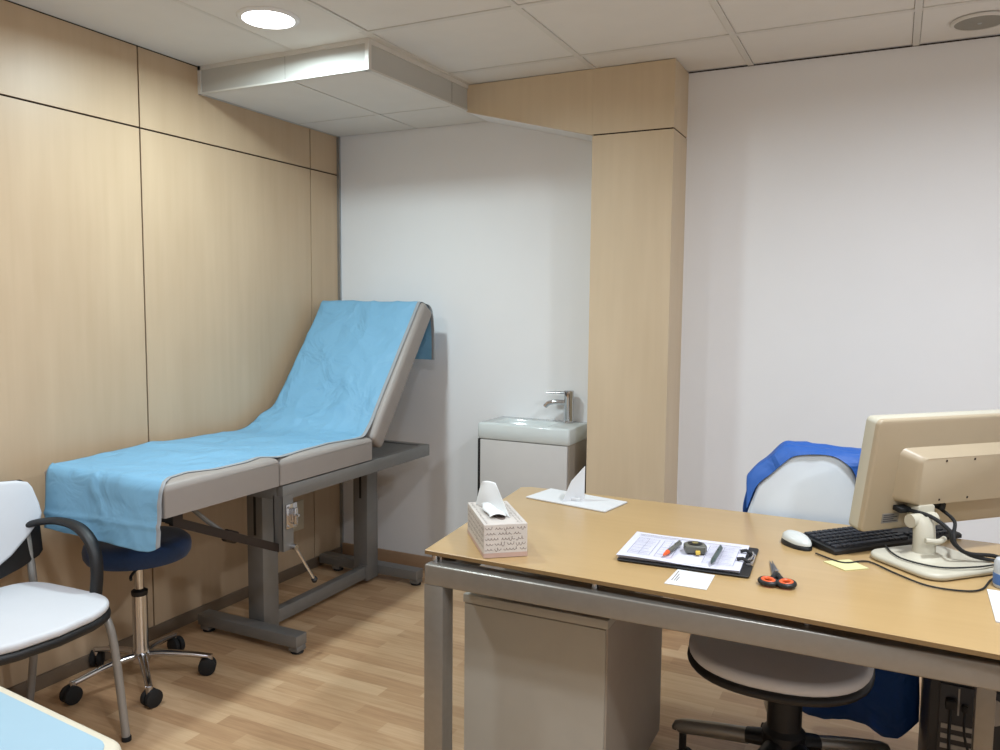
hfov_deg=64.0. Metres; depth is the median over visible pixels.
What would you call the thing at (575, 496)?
display card
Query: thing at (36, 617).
chair
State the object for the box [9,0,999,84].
ceiling
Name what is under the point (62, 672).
baseboard
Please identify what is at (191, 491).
cushion
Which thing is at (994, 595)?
paper sheet
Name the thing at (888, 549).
cable
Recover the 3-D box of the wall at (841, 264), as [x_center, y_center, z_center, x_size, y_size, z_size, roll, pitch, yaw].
[1.121,-0.140,3.377,4.570,2.460,0.100,3,5,26]
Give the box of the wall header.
[466,69,593,140]
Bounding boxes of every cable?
[815,553,992,591]
[885,544,993,568]
[893,504,999,557]
[933,503,994,561]
[945,698,956,749]
[961,705,968,749]
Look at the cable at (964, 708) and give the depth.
1.99 m
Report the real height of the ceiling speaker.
0.010 m
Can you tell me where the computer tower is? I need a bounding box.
[918,677,999,749]
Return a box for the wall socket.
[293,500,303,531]
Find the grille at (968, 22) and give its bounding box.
[954,15,999,29]
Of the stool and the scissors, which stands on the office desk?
the scissors
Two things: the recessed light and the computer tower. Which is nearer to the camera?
the computer tower
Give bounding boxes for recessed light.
[236,6,299,28]
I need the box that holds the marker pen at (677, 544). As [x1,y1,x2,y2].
[663,540,681,555]
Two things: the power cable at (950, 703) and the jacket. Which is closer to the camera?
the power cable at (950, 703)
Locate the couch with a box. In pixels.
[44,303,430,654]
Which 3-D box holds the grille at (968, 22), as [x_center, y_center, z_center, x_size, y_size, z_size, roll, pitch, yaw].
[1.646,-1.209,2.745,0.156,0.005,0.156,-1,5,-15]
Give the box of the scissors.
[757,560,796,588]
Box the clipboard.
[616,531,758,577]
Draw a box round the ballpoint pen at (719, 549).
[710,545,722,563]
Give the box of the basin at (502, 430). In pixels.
[478,416,586,445]
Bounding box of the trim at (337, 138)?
[336,137,343,549]
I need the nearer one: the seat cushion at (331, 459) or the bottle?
the bottle
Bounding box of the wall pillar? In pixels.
[586,58,688,628]
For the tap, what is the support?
on the washbasin at (514, 453)
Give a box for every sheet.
[0,692,103,749]
[987,589,999,622]
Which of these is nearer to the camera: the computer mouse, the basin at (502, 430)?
the computer mouse
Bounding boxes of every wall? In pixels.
[0,0,339,688]
[340,34,999,565]
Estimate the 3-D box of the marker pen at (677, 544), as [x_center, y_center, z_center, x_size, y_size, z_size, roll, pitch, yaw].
[0.436,0.440,2.028,0.013,0.014,0.124,4,6,32]
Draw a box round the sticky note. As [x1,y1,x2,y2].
[823,559,868,570]
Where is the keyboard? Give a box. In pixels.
[803,524,961,554]
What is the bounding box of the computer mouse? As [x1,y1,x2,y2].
[781,530,811,550]
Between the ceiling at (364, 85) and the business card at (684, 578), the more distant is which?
the ceiling at (364, 85)
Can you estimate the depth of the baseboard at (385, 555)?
4.21 m
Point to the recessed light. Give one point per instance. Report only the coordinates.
(265, 17)
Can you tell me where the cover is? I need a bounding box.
[43,300,434,551]
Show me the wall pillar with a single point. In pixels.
(640, 110)
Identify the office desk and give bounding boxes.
[424,487,999,749]
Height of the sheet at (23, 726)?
0.002 m
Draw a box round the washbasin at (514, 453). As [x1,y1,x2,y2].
[477,416,586,569]
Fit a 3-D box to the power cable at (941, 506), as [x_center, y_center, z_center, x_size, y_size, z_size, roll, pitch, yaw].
[1.245,0.403,2.004,0.270,0.135,0.148,2,5,14]
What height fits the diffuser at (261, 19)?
0.003 m
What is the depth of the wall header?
3.46 m
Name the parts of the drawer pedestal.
panel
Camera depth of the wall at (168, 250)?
3.15 m
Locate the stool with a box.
[59,526,216,707]
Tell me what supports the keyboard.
on the office desk
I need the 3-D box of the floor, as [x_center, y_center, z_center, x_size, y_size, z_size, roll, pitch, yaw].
[-0.055,1.329,1.129,4.570,0.100,5.375,3,5,26]
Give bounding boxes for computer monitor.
[849,409,999,580]
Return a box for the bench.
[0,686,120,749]
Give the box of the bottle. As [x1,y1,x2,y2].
[992,556,999,588]
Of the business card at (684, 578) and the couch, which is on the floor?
the couch
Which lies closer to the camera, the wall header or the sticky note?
the sticky note
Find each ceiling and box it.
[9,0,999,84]
[197,38,487,136]
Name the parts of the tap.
spout, lever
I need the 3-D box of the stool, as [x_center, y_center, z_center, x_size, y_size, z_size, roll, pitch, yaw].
[-1.336,0.846,2.906,0.494,0.535,0.511,3,5,26]
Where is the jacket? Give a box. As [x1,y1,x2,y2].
[743,441,919,738]
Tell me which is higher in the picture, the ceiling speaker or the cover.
the ceiling speaker
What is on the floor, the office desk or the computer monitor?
the office desk
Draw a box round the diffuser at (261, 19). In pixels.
[242,11,294,28]
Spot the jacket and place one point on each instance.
(890, 709)
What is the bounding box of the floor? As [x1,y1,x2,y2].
[24,564,921,749]
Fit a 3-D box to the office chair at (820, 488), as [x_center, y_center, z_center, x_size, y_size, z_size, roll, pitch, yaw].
[0.785,0.717,2.227,0.603,0.944,0.681,3,5,26]
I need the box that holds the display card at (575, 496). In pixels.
[526,467,626,512]
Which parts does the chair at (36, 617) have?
backrest, leg, seat, armrest, leg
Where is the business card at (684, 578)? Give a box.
[664,569,714,589]
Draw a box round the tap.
[543,390,573,422]
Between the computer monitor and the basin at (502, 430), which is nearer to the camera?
the computer monitor
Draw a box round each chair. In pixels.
[0,479,131,742]
[672,455,890,749]
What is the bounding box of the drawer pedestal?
[463,568,662,749]
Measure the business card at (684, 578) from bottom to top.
0.001 m
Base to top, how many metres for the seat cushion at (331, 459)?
0.098 m
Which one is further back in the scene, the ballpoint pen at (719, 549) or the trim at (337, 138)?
the trim at (337, 138)
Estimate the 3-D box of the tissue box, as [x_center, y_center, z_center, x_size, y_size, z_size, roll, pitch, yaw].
[-0.010,0.369,2.123,0.113,0.159,0.236,-1,5,-12]
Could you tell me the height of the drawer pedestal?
0.584 m
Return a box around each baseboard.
[7,547,341,696]
[342,542,484,570]
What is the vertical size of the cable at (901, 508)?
0.134 m
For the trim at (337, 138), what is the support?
attached to the wall at (841, 264)
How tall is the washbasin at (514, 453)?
0.838 m
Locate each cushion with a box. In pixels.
[44,457,278,518]
[268,437,371,485]
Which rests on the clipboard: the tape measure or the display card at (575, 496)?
the tape measure
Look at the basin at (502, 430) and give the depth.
3.60 m
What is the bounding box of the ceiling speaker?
[950,11,999,31]
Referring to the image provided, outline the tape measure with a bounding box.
[683,541,706,554]
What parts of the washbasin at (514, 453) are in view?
post, door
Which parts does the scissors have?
handle, handle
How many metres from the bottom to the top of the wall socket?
0.150 m
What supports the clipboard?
on the office desk
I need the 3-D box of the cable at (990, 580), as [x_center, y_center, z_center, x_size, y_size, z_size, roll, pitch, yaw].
[0.987,0.474,1.904,0.436,0.005,0.179,2,5,20]
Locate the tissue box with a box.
[467,481,526,557]

